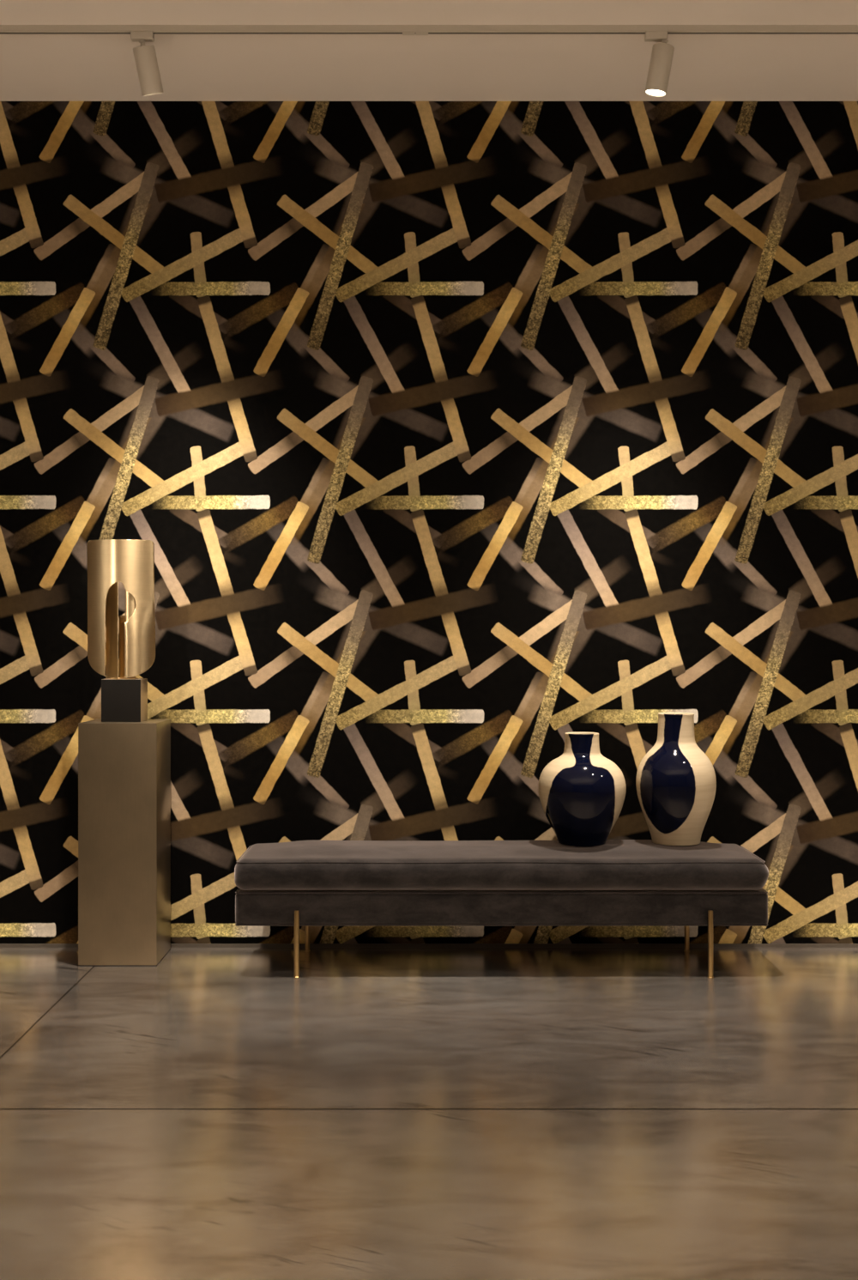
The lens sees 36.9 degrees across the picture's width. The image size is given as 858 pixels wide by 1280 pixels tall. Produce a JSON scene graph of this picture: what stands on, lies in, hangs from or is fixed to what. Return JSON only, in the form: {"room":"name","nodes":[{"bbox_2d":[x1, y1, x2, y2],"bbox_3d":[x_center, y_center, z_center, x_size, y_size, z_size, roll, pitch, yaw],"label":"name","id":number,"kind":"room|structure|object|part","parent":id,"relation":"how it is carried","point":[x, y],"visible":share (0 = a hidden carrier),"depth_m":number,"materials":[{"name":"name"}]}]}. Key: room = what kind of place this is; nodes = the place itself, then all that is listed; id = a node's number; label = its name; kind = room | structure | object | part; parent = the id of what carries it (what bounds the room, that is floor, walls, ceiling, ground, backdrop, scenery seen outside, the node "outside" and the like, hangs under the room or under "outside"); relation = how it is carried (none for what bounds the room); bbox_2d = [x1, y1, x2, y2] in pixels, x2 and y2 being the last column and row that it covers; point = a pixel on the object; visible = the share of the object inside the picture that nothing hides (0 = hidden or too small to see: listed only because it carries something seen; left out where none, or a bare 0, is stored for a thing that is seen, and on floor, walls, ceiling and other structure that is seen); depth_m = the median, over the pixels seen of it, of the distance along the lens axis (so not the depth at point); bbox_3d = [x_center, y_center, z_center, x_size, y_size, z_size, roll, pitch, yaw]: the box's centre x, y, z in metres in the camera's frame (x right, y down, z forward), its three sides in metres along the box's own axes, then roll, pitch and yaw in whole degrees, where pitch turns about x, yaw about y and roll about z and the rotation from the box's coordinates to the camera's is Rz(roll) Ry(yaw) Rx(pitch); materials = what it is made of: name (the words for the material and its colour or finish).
{"room":"art gallery","nodes":[
{"label":"art gallery","id":0,"kind":"room"},
{"bbox_2d":[0,101,857,943],"bbox_3d":[0.000,-0.505,5.660,8.400,3.690,0.120,0,0,0],"label":"wall","id":1,"kind":"structure","parent":0,"point":[450,441],"depth_m":5.60,"materials":[{"name":"paper"}]},
{"bbox_2d":[0,943,857,947],"bbox_3d":[0.000,1.332,5.596,8.400,0.016,0.008,0,0,0],"label":"baseboard","id":2,"kind":"structure","parent":1,"relation":"attached to","point":[2,945],"depth_m":5.59,"materials":[{"name":"black wood"}]},
{"bbox_2d":[0,947,857,1279],"bbox_3d":[0.000,1.400,1.060,8.400,0.120,9.320,0,0,0],"label":"floor","id":3,"kind":"structure","parent":0,"point":[197,1113],"depth_m":3.65,"materials":[{"name":"concrete"}]},
{"bbox_2d":[78,718,170,965],"bbox_3d":[-1.281,0.841,5.420,0.322,0.998,0.290,0,0,0],"label":"pedestal","id":4,"kind":"object","parent":3,"relation":"on","point":[124,767],"visible":0.98,"depth_m":5.28,"materials":[{"name":"brown metal"}]},
{"bbox_2d":[86,539,155,721],"bbox_3d":[-1.300,-0.039,5.417,0.286,0.762,0.137,0,0,0],"label":"sculpture","id":5,"kind":"object","parent":4,"relation":"on","point":[121,648],"visible":1,"depth_m":5.38,"materials":[{"name":"metal"}]},
{"bbox_3d":[-1.284,0.162,5.407,0.105,0.004,0.065,0,0,0],"label":"foot plate","id":6,"kind":"part","parent":5,"relation":"part of","materials":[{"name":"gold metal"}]},
{"bbox_2d":[234,839,769,978],"bbox_3d":[0.290,1.094,5.316,2.136,0.492,0.461,0,0,0],"label":"bench","id":7,"kind":"object","parent":3,"relation":"on","point":[306,883],"visible":0.98,"depth_m":5.11,"materials":[{"name":"grey fabric"}]},
{"bbox_3d":[-0.525,1.207,5.098,0.022,0.266,0.022,0,0,0],"label":"leg","id":8,"kind":"part","parent":7,"relation":"part of","materials":[{"name":"gold metal"}]},
{"bbox_3d":[-0.524,1.209,5.533,0.022,0.262,0.022,0,0,0],"label":"leg","id":9,"kind":"part","parent":7,"relation":"part of","materials":[{"name":"gold metal"}]},
{"bbox_2d":[234,839,769,890],"bbox_3d":[0.290,0.924,5.319,2.136,0.152,0.455,0,0,0],"label":"seat cushion","id":10,"kind":"object","parent":7,"relation":"on","point":[615,864],"depth_m":5.10,"materials":[{"name":"grey fabric"}]},
{"bbox_2d":[539,732,626,846],"bbox_3d":[0.641,0.619,5.375,0.364,0.459,0.364,0,0,42],"label":"vase","id":11,"kind":"object","parent":7,"relation":"on","point":[582,791],"visible":1,"depth_m":5.25,"materials":[{"name":"beige ceramic"}]},
{"bbox_2d":[636,712,716,846],"bbox_3d":[1.034,0.577,5.375,0.329,0.541,0.329,0,0,-44],"label":"vase","id":12,"kind":"object","parent":7,"relation":"on","point":[676,781],"visible":1,"depth_m":5.27,"materials":[{"name":"beige ceramic"}]},
{"bbox_3d":[1.112,1.209,5.533,0.022,0.262,0.022,0,0,0],"label":"leg","id":13,"kind":"part","parent":7,"relation":"part of","materials":[{"name":"gold metal"}]},
{"bbox_3d":[1.119,1.207,5.098,0.022,0.266,0.022,0,0,0],"label":"leg","id":14,"kind":"part","parent":7,"relation":"part of","materials":[{"name":"gold metal"}]},
{"bbox_2d":[0,0,857,101],"bbox_3d":[0.000,-2.410,1.060,8.400,0.120,9.320,0,0,0],"label":"ceiling","id":15,"kind":"structure","parent":0,"point":[33,67],"depth_m":5.13,"materials":[{"name":"paint"}]},
{"bbox_2d":[0,24,857,35],"bbox_3d":[0.000,-2.338,4.923,8.400,0.024,0.034,0,0,0],"label":"track","id":16,"kind":"object","parent":15,"relation":"attached to","point":[4,29],"visible":1,"depth_m":4.91,"materials":[{"name":"white metal"}]},
{"bbox_2d":[130,30,163,96],"bbox_3d":[-1.084,-2.217,4.964,0.089,0.221,0.145,0,0,20],"label":"track spotlight","id":17,"kind":"object","parent":16,"relation":"attached to","point":[145,56],"visible":1,"depth_m":4.93,"materials":[{"name":"white metal"}]},
{"bbox_3d":[-1.100,-2.288,4.925,0.027,0.032,0.029,0,0,0],"label":"stem","id":18,"kind":"part","parent":17,"relation":"part of","materials":[{"name":"white metal"}]},
{"bbox_2d":[644,30,674,96],"bbox_3d":[0.887,-2.214,4.941,0.113,0.227,0.096,0,0,17],"label":"track spotlight","id":19,"kind":"object","parent":16,"relation":"attached to","point":[663,53],"visible":1,"depth_m":4.91,"materials":[{"name":"white metal"}]},
{"bbox_3d":[0.904,-2.288,4.925,0.027,0.032,0.029,0,0,0],"label":"stem","id":20,"kind":"part","parent":19,"relation":"part of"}
]}

